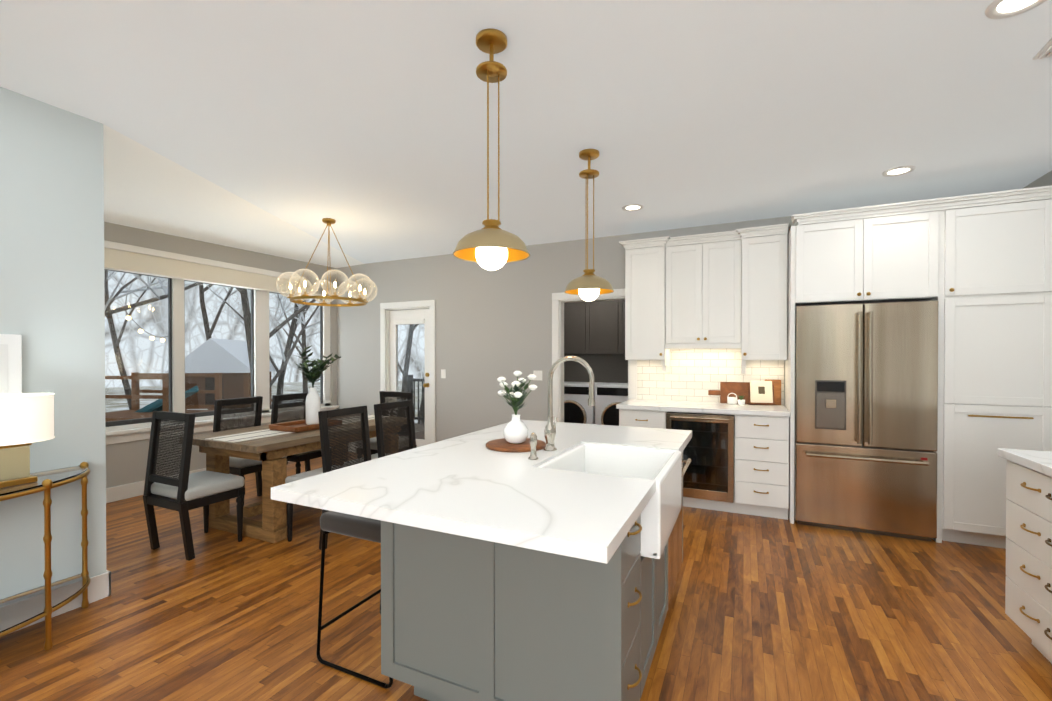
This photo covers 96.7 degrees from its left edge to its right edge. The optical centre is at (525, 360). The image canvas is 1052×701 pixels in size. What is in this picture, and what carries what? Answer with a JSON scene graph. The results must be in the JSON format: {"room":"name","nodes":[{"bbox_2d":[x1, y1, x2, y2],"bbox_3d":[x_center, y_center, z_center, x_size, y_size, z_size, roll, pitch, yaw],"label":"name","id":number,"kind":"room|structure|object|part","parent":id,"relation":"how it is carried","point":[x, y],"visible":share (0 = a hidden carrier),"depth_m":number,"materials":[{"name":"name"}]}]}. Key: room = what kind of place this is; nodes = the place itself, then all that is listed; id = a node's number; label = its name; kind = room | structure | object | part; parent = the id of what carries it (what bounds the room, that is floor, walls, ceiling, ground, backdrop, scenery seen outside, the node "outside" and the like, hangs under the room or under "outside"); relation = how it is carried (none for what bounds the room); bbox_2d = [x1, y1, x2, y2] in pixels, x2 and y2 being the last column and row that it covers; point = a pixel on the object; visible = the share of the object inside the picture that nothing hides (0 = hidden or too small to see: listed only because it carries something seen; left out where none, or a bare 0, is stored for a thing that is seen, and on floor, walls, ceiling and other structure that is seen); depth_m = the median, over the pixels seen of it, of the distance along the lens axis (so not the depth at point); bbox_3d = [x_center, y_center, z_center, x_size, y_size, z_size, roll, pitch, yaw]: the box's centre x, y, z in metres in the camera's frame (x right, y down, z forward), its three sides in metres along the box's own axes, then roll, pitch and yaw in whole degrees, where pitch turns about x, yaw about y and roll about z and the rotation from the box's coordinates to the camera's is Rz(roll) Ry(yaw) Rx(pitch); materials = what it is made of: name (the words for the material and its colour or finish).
{"room":"dining room and kitchen","nodes":[
{"label":"dining room and kitchen","id":0,"kind":"room"},
{"bbox_2d":[0,87,105,599],"bbox_3d":[-4.414,0.013,1.047,2.250,2.700,4.650,0,0,25],"label":"wall","id":1,"kind":"structure","parent":0,"point":[52,301],"depth_m":2.48,"materials":[{"name":"grey paint"}]},
{"bbox_2d":[0,334,21,393],"bbox_3d":[-2.690,0.123,2.023,0.037,0.505,0.720,0,0,25],"label":"wall art","id":2,"kind":"object","parent":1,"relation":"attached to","point":[10,363],"visible":0.5,"depth_m":2.30,"materials":[{"name":"white"}]},
{"bbox_2d":[1,571,110,633],"bbox_3d":[-3.385,1.297,0.583,0.016,0.140,4.666,0,0,25],"label":"baseboard","id":3,"kind":"structure","parent":1,"relation":"attached to","point":[99,587],"depth_m":2.62,"materials":[{"name":"white"}]},
{"bbox_2d":[104,222,336,487],"bbox_3d":[-3.614,-0.020,5.256,0.120,2.700,3.650,0,0,25],"label":"wall","id":4,"kind":"structure","parent":0,"point":[126,462],"depth_m":5.03,"materials":[{"name":"grey paint"}]},
{"bbox_2d":[106,461,288,502],"bbox_3d":[-3.552,1.260,5.237,0.016,0.140,3.650,0,0,25],"label":"baseboard","id":5,"kind":"structure","parent":4,"relation":"attached to","point":[130,490],"depth_m":4.53,"materials":[{"name":"white"}]},
{"bbox_2d":[104,240,304,295],"bbox_3d":[-3.543,-0.991,5.110,0.124,0.245,2.560,0,0,25],"label":"window valance","id":6,"kind":"object","parent":4,"relation":"attached to","point":[133,259],"visible":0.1,"depth_m":4.93,"materials":[{"name":"beige"}]},
{"bbox_2d":[104,269,338,444],"bbox_3d":[-3.482,-0.081,5.453,0.150,1.720,3.179,0,0,25],"label":"window frames","id":7,"kind":"structure","parent":4,"relation":"in","point":[259,353],"depth_m":5.21,"materials":[{"name":"white"}]},
{"bbox_2d":[103,124,362,267],"bbox_3d":[-2.595,-1.331,4.768,2.130,0.068,3.650,0,0,25],"label":"ceiling","id":8,"kind":"structure","parent":0,"point":[146,188],"depth_m":4.14,"materials":[{"name":"white paint"}]},
{"bbox_2d":[0,453,1051,700],"bbox_3d":[-0.752,1.382,2.503,7.650,0.060,10.620,0,0,25],"label":"floor","id":9,"kind":"structure","parent":0,"point":[770,609],"depth_m":2.41,"materials":[{"name":"brown wood"}]},
{"bbox_2d":[0,462,90,649],"bbox_3d":[-2.510,0.956,1.944,0.422,0.800,1.237,0,0,25],"label":"console table","id":10,"kind":"object","parent":9,"relation":"on","point":[47,599],"visible":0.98,"depth_m":2.24,"materials":[{"name":"gold metal"}]},
{"bbox_2d":[0,393,54,487],"bbox_3d":[-2.453,0.578,2.164,0.351,0.835,0.375,0,0,25],"label":"table lamp","id":11,"kind":"object","parent":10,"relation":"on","point":[26,420],"visible":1,"depth_m":2.15,"materials":[{"name":"white fabric"}]},
{"bbox_2d":[143,411,244,560],"bbox_3d":[-2.401,0.851,3.398,0.470,0.988,0.444,0,0,25],"label":"dining chair","id":12,"kind":"object","parent":9,"relation":"on","point":[188,491],"visible":1,"depth_m":3.26,"materials":[{"name":"black wood"}]},
{"bbox_2d":[213,396,287,505],"bbox_3d":[-2.576,0.843,4.361,0.444,0.988,0.470,0,0,25],"label":"dining chair","id":13,"kind":"object","parent":9,"relation":"on","point":[242,467],"depth_m":4.35,"materials":[{"name":"black wood"}]},
{"bbox_2d":[271,392,331,473],"bbox_3d":[-2.333,0.839,4.877,0.444,0.988,0.470,0,0,25],"label":"dining chair","id":14,"kind":"object","parent":9,"relation":"on","point":[279,414],"depth_m":4.84,"materials":[{"name":"black wood"}]},
{"bbox_2d":[192,414,413,542],"bbox_3d":[-1.926,0.963,4.223,0.918,0.750,1.700,0,0,25],"label":"dining table","id":15,"kind":"object","parent":9,"relation":"on","point":[270,453],"visible":0.44,"depth_m":3.54,"materials":[{"name":"brown wood"}]},
{"bbox_2d":[206,415,387,442],"bbox_3d":[-1.926,0.585,4.220,0.340,0.005,1.660,0,0,25],"label":"table runner","id":16,"kind":"object","parent":15,"relation":"on","point":[240,437],"visible":0.48,"depth_m":3.69,"materials":[{"name":"fabric"}]},
{"bbox_2d":[269,419,338,431],"bbox_3d":[-1.923,0.561,4.108,0.336,0.044,0.496,0,0,25],"label":"tray","id":17,"kind":"object","parent":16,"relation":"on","point":[298,426],"visible":0.54,"depth_m":3.94,"materials":[{"name":"brown wood"}]},
{"bbox_2d":[293,345,340,424],"bbox_3d":[-1.924,0.208,4.195,0.449,0.720,0.492,0,0,25],"label":"vase","id":18,"kind":"object","parent":17,"relation":"on","point":[312,405],"visible":0.94,"depth_m":4.15,"materials":[{"name":"white ceramic"}]},
{"bbox_2d":[285,406,370,549],"bbox_3d":[-1.502,0.849,3.591,0.444,0.988,0.470,0,0,25],"label":"dining chair","id":19,"kind":"object","parent":9,"relation":"on","point":[362,447],"visible":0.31,"depth_m":3.48,"materials":[{"name":"black wood"}]},
{"bbox_2d":[316,511,392,688],"bbox_3d":[-0.658,1.016,2.191,0.434,0.673,0.420,0,0,25],"label":"counter stool","id":20,"kind":"object","parent":9,"relation":"on","point":[364,528],"visible":0.29,"depth_m":2.04,"materials":[{"name":"black metal"}]},
{"bbox_2d":[343,400,415,465],"bbox_3d":[-1.268,0.845,4.089,0.444,0.988,0.470,0,0,25],"label":"dining chair","id":21,"kind":"object","parent":9,"relation":"on","point":[382,438],"visible":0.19,"depth_m":4.00,"materials":[{"name":"black wood"}]},
{"bbox_2d":[370,391,416,454],"bbox_3d":[-1.520,0.837,5.111,0.470,0.988,0.444,0,0,25],"label":"dining chair","id":22,"kind":"object","parent":9,"relation":"on","point":[386,395],"visible":0.21,"depth_m":5.20,"materials":[{"name":"black wood"}]},
{"bbox_2d":[381,451,682,700],"bbox_3d":[0.210,0.913,2.357,0.992,0.880,1.580,0,0,25],"label":"kitchen island","id":23,"kind":"object","parent":9,"relation":"on","point":[463,618],"visible":0.58,"depth_m":1.64,"materials":[{"name":"grey wood"}]},
{"bbox_2d":[271,420,691,563],"bbox_3d":[0.071,0.452,2.242,1.185,0.040,1.950,0,0,25],"label":"island countertop","id":24,"kind":"structure","parent":23,"relation":"on","point":[471,485],"depth_m":1.57,"materials":[{"name":"white stone"}]},
{"bbox_2d":[486,438,545,451],"bbox_3d":[-0.051,0.421,2.354,0.304,0.018,0.304,0,0,25],"label":"cutting board","id":25,"kind":"object","parent":24,"relation":"on","point":[502,445],"visible":0.62,"depth_m":2.29,"materials":[{"name":"brown wood"}]},
{"bbox_2d":[497,370,536,443],"bbox_3d":[-0.048,0.229,2.359,0.208,0.366,0.224,0,0,25],"label":"vase","id":26,"kind":"object","parent":25,"relation":"on","point":[515,430],"visible":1,"depth_m":2.32,"materials":[{"name":"white ceramic"}]},
{"bbox_2d":[528,356,594,459],"bbox_3d":[0.169,0.203,2.149,0.254,0.456,0.322,0,0,25],"label":"faucet","id":27,"kind":"object","parent":24,"relation":"on","point":[550,432],"visible":1,"depth_m":2.24,"materials":[{"name":"silver metal"}]},
{"bbox_2d":[537,443,681,558],"bbox_3d":[0.393,0.582,2.103,0.512,0.285,0.634,0,0,25],"label":"farmhouse sink","id":28,"kind":"object","parent":24,"relation":"in","point":[662,508],"visible":0.33,"depth_m":2.21,"materials":[{"name":"white ceramic"}]},
{"bbox_2d":[668,452,690,607],"bbox_3d":[0.577,0.855,2.705,0.671,0.760,0.553,0,0,25],"label":"dishwasher","id":29,"kind":"object","parent":23,"relation":"in","point":[674,553],"visible":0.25,"depth_m":2.55,"materials":[{"name":"metal"}]},
{"bbox_2d":[564,382,605,423],"bbox_3d":[0.787,0.826,7.095,0.690,0.979,0.782,0,0,25],"label":"washer","id":30,"kind":"object","parent":9,"relation":"on","point":[577,409],"visible":0.35,"depth_m":6.71,"materials":[{"name":"silver metal"}]},
{"bbox_2d":[595,383,627,425],"bbox_3d":[1.439,0.828,6.788,0.690,0.979,0.782,0,0,25],"label":"washer","id":31,"kind":"object","parent":9,"relation":"on","point":[609,397],"visible":0.33,"depth_m":6.51,"materials":[{"name":"silver metal"}]},
{"bbox_2d":[619,409,674,428],"bbox_3d":[1.216,0.895,4.661,0.435,0.880,0.626,0,0,25],"label":"base cabinet","id":32,"kind":"object","parent":9,"relation":"on","point":[627,417],"depth_m":4.37,"materials":[{"name":"white wood"}]},
{"bbox_2d":[666,412,734,502],"bbox_3d":[1.645,0.847,4.387,0.565,0.756,0.624,0,0,25],"label":"beverage fridge","id":33,"kind":"object","parent":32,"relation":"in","point":[708,450],"visible":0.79,"depth_m":4.12,"materials":[{"name":"black glass"}]},
{"bbox_2d":[731,414,788,519],"bbox_3d":[2.121,0.898,4.236,0.414,0.880,0.626,0,0,25],"label":"base cabinet","id":34,"kind":"object","parent":9,"relation":"on","point":[761,465],"depth_m":3.96,"materials":[{"name":"white wood"}]},
{"bbox_2d":[616,399,789,416],"bbox_3d":[1.649,0.435,4.435,1.447,0.040,0.641,0,0,25],"label":"countertop","id":35,"kind":"structure","parent":34,"relation":"on","point":[712,407],"depth_m":4.28,"materials":[{"name":"white stone"}]},
{"bbox_2d":[708,382,749,403],"bbox_3d":[2.050,0.310,4.557,0.510,0.208,0.049,0,0,25],"label":"paddle cutting board","id":36,"kind":"object","parent":35,"relation":"on","point":[736,388],"visible":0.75,"depth_m":4.57,"materials":[{"name":"brown wood"}]},
{"bbox_2d":[727,393,736,403],"bbox_3d":[1.993,0.360,4.517,0.090,0.106,0.090,0,0,25],"label":"cloche","id":37,"kind":"object","parent":35,"relation":"on","point":[731,400],"visible":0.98,"depth_m":4.48,"materials":[{"name":"white ceramic"}]},
{"bbox_2d":[737,395,744,404],"bbox_3d":[2.023,0.366,4.393,0.068,0.098,0.067,0,0,25],"label":"pot","id":38,"kind":"object","parent":35,"relation":"on","point":[741,401],"visible":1,"depth_m":4.37,"materials":[{"name":"white ceramic"}]},
{"bbox_2d":[748,381,774,404],"bbox_3d":[2.217,0.301,4.405,0.220,0.224,0.095,0,0,17],"label":"sign","id":39,"kind":"object","parent":35,"relation":"on","point":[760,392],"visible":1,"depth_m":4.40,"materials":[{"name":"beige"}]},
{"bbox_2d":[765,379,780,404],"bbox_3d":[2.337,0.295,4.427,0.140,0.239,0.040,0,0,25],"label":"cutting board","id":40,"kind":"object","parent":35,"relation":"on","point":[777,392],"visible":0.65,"depth_m":4.41,"materials":[{"name":"brown wood"}]},
{"bbox_2d":[794,300,937,540],"bbox_3d":[2.730,0.446,3.875,0.904,1.790,0.715,0,0,25],"label":"refrigerator","id":41,"kind":"object","parent":9,"relation":"on","point":[866,415],"visible":0.98,"depth_m":3.59,"materials":[{"name":"metal"}]},
{"bbox_2d":[932,193,1051,548],"bbox_3d":[3.474,0.108,3.583,0.678,2.470,0.646,0,0,25],"label":"tall cabinet","id":42,"kind":"object","parent":9,"relation":"on","point":[978,267],"depth_m":3.32,"materials":[{"name":"white wood"}]},
{"bbox_2d":[1005,460,1051,662],"bbox_3d":[2.584,0.917,1.850,0.811,0.880,0.600,0,0,25],"label":"base cabinet","id":43,"kind":"object","parent":9,"relation":"on","point":[1028,598],"visible":1,"depth_m":2.05,"materials":[{"name":"white wood"}]},
{"bbox_2d":[998,448,1051,476],"bbox_3d":[1.703,0.469,-0.005,0.831,0.040,4.740,0,0,25],"label":"countertop","id":44,"kind":"structure","parent":43,"relation":"on","point":[1039,461],"depth_m":2.12,"materials":[{"name":"white stone"}]},
{"bbox_2d":[0,0,1051,263],"bbox_3d":[-0.752,-1.388,2.482,7.650,0.080,10.620,0,0,25],"label":"ceiling","id":45,"kind":"structure","parent":0,"point":[362,124],"depth_m":2.44,"materials":[{"name":"white paint"}]},
{"bbox_2d":[276,218,376,306],"bbox_3d":[-1.902,-0.963,4.517,0.895,0.801,0.895,0,0,25],"label":"chandelier","id":46,"kind":"object","parent":45,"relation":"hanging from","point":[298,298],"visible":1,"depth_m":4.43,"materials":[{"name":"gold metal"}]},
{"bbox_2d":[453,28,529,269],"bbox_3d":[-0.144,-0.862,1.957,0.323,0.962,0.323,0,0,25],"label":"pendant light","id":47,"kind":"object","parent":45,"relation":"hanging from","point":[491,245],"visible":1,"depth_m":1.93,"materials":[{"name":"gold metal"}]},
{"bbox_3d":[-0.144,-0.449,1.960,0.136,0.136,0.136,0,0,25],"label":"globe","id":48,"kind":"part","parent":47,"relation":"part of"},
{"bbox_2d":[564,149,613,300],"bbox_3d":[0.411,-0.871,3.045,0.323,0.962,0.323,0,0,25],"label":"pendant light","id":49,"kind":"object","parent":45,"relation":"hanging from","point":[589,285],"visible":1,"depth_m":3.01,"materials":[{"name":"gold metal"}]},
{"bbox_3d":[0.411,-0.458,3.048,0.136,0.136,0.136,0,0,25],"label":"globe","id":50,"kind":"part","parent":49,"relation":"part of"},
{"bbox_2d":[622,204,643,210],"bbox_3d":[0.946,-1.356,4.139,0.189,0.009,0.189,0,0,19],"label":"recessed light","id":51,"kind":"object","parent":45,"relation":"in","point":[631,207],"depth_m":4.14,"materials":[{"name":"white plastic"}]},
{"bbox_2d":[882,165,915,176],"bbox_3d":[2.652,-1.350,3.329,0.189,0.009,0.189,0,0,19],"label":"recessed light","id":52,"kind":"object","parent":45,"relation":"in","point":[900,170],"depth_m":3.32,"materials":[{"name":"white"}]},
{"bbox_2d":[985,0,1046,18],"bbox_3d":[1.837,-1.338,1.736,0.189,0.009,0.189,0,0,1],"label":"recessed light","id":53,"kind":"object","parent":45,"relation":"in","point":[999,9],"depth_m":1.77,"materials":[{"name":"white plastic"}]},
{"bbox_2d":[1033,38,1051,59],"bbox_3d":[2.242,-1.332,1.855,0.180,0.021,0.400,0,0,25],"label":"ceiling vent","id":54,"kind":"object","parent":45,"relation":"in","point":[1045,51],"visible":0.94,"depth_m":2.01,"materials":[{"name":"white metal"}]},
{"bbox_2d":[337,216,791,442],"bbox_3d":[0.596,-0.021,5.362,7.650,2.700,0.120,0,0,25],"label":"wall","id":55,"kind":"structure","parent":0,"point":[492,327],"depth_m":5.85,"materials":[{"name":"grey paint"}]},
{"bbox_2d":[390,309,428,446],"bbox_3d":[-1.590,0.307,6.356,0.714,2.010,0.122,0,0,25],"label":"door","id":56,"kind":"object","parent":55,"relation":"in","point":[407,317],"visible":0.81,"depth_m":6.37,"materials":[{"name":"white"}]},
{"bbox_2d":[441,369,445,377],"bbox_3d":[-1.074,0.166,6.077,0.070,0.115,0.008,0,0,25],"label":"switch plate","id":57,"kind":"object","parent":55,"relation":"attached to","point":[443,371],"depth_m":6.07,"materials":[{"name":"white plastic"}]},
{"bbox_2d":[380,288,636,443],"bbox_3d":[-0.391,0.263,5.815,3.550,2.125,0.143,0,0,25],"label":"trim","id":58,"kind":"structure","parent":55,"relation":"attached to","point":[559,300],"depth_m":5.48,"materials":[{"name":"white"}]},
{"bbox_2d":[533,371,541,379],"bbox_3d":[0.139,0.170,5.507,0.115,0.115,0.008,0,0,25],"label":"switch plate","id":59,"kind":"object","parent":55,"relation":"attached to","point":[538,374],"depth_m":5.50,"materials":[{"name":"white plastic"}]},
{"bbox_2d":[624,243,678,362],"bbox_3d":[1.270,-0.573,4.754,0.445,1.126,0.371,0,0,25],"label":"upper cabinet","id":60,"kind":"object","parent":55,"relation":"attached to","point":[649,267],"depth_m":4.58,"materials":[{"name":"white wood"}]},
{"bbox_2d":[671,235,730,346],"bbox_3d":[1.733,-0.649,4.563,0.674,0.971,0.321,0,0,25],"label":"upper cabinet","id":61,"kind":"object","parent":55,"relation":"attached to","point":[726,289],"depth_m":4.42,"materials":[{"name":"white wood"}]},
{"bbox_2d":[637,348,783,404],"bbox_3d":[1.796,0.113,4.725,1.425,0.598,0.010,0,0,25],"label":"tile backsplash","id":62,"kind":"structure","parent":55,"relation":"attached to","point":[696,375],"depth_m":4.74,"materials":[{"name":"white tile"}]},
{"bbox_2d":[731,227,787,362],"bbox_3d":[2.166,-0.570,4.333,0.426,1.126,0.371,0,0,25],"label":"upper cabinet","id":63,"kind":"object","parent":55,"relation":"attached to","point":[759,259],"depth_m":4.17,"materials":[{"name":"white wood"}]},
{"bbox_2d":[787,205,940,312],"bbox_3d":[2.753,-0.802,3.915,0.916,0.656,0.646,0,0,25],"label":"upper cabinet","id":64,"kind":"object","parent":55,"relation":"attached to","point":[890,255],"depth_m":3.62,"materials":[{"name":"white wood"}]},
{"bbox_2d":[564,354,627,382],"bbox_3d":[1.389,-0.036,7.298,2.900,2.700,0.100,0,0,25],"label":"wall","id":65,"kind":"structure","parent":0,"point":[609,368],"depth_m":7.34,"materials":[{"name":"grey paint"}]},
{"bbox_2d":[564,301,591,353],"bbox_3d":[0.783,-0.536,7.308,0.552,0.860,0.380,0,0,25],"label":"upper cabinet","id":66,"kind":"object","parent":65,"relation":"attached to","point":[577,315],"depth_m":7.10,"materials":[{"name":"grey wood"}]},
{"bbox_2d":[592,299,623,353],"bbox_3d":[1.203,-0.534,7.111,0.612,0.860,0.380,0,0,25],"label":"upper cabinet","id":67,"kind":"object","parent":65,"relation":"attached to","point":[594,327],"depth_m":6.90,"materials":[{"name":"grey wood"}]},
{"bbox_2d":[624,299,624,353],"bbox_3d":[1.623,-0.533,6.914,0.552,0.860,0.380,0,0,25],"label":"upper cabinet","id":68,"kind":"object","parent":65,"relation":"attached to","point":[624,299],"depth_m":6.80,"materials":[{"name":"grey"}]},
{"bbox_2d":[1022,171,1051,188],"bbox_3d":[2.214,0.021,-0.049,0.120,2.700,8.300,0,0,25],"label":"wall","id":69,"kind":"structure","parent":0,"point":[1045,180],"depth_m":3.41,"materials":[{"name":"grey paint"}]},
{"label":"outside","id":70,"kind":"structure","parent":0,"visible":0},
{"bbox_2d":[104,270,424,438],"bbox_3d":[-7.645,-12.570,31.055,139.866,32.600,130.000,0,0,25],"label":"scenery","id":71,"kind":"structure","parent":70,"point":[161,396],"depth_m":30.13,"materials":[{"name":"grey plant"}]}
]}

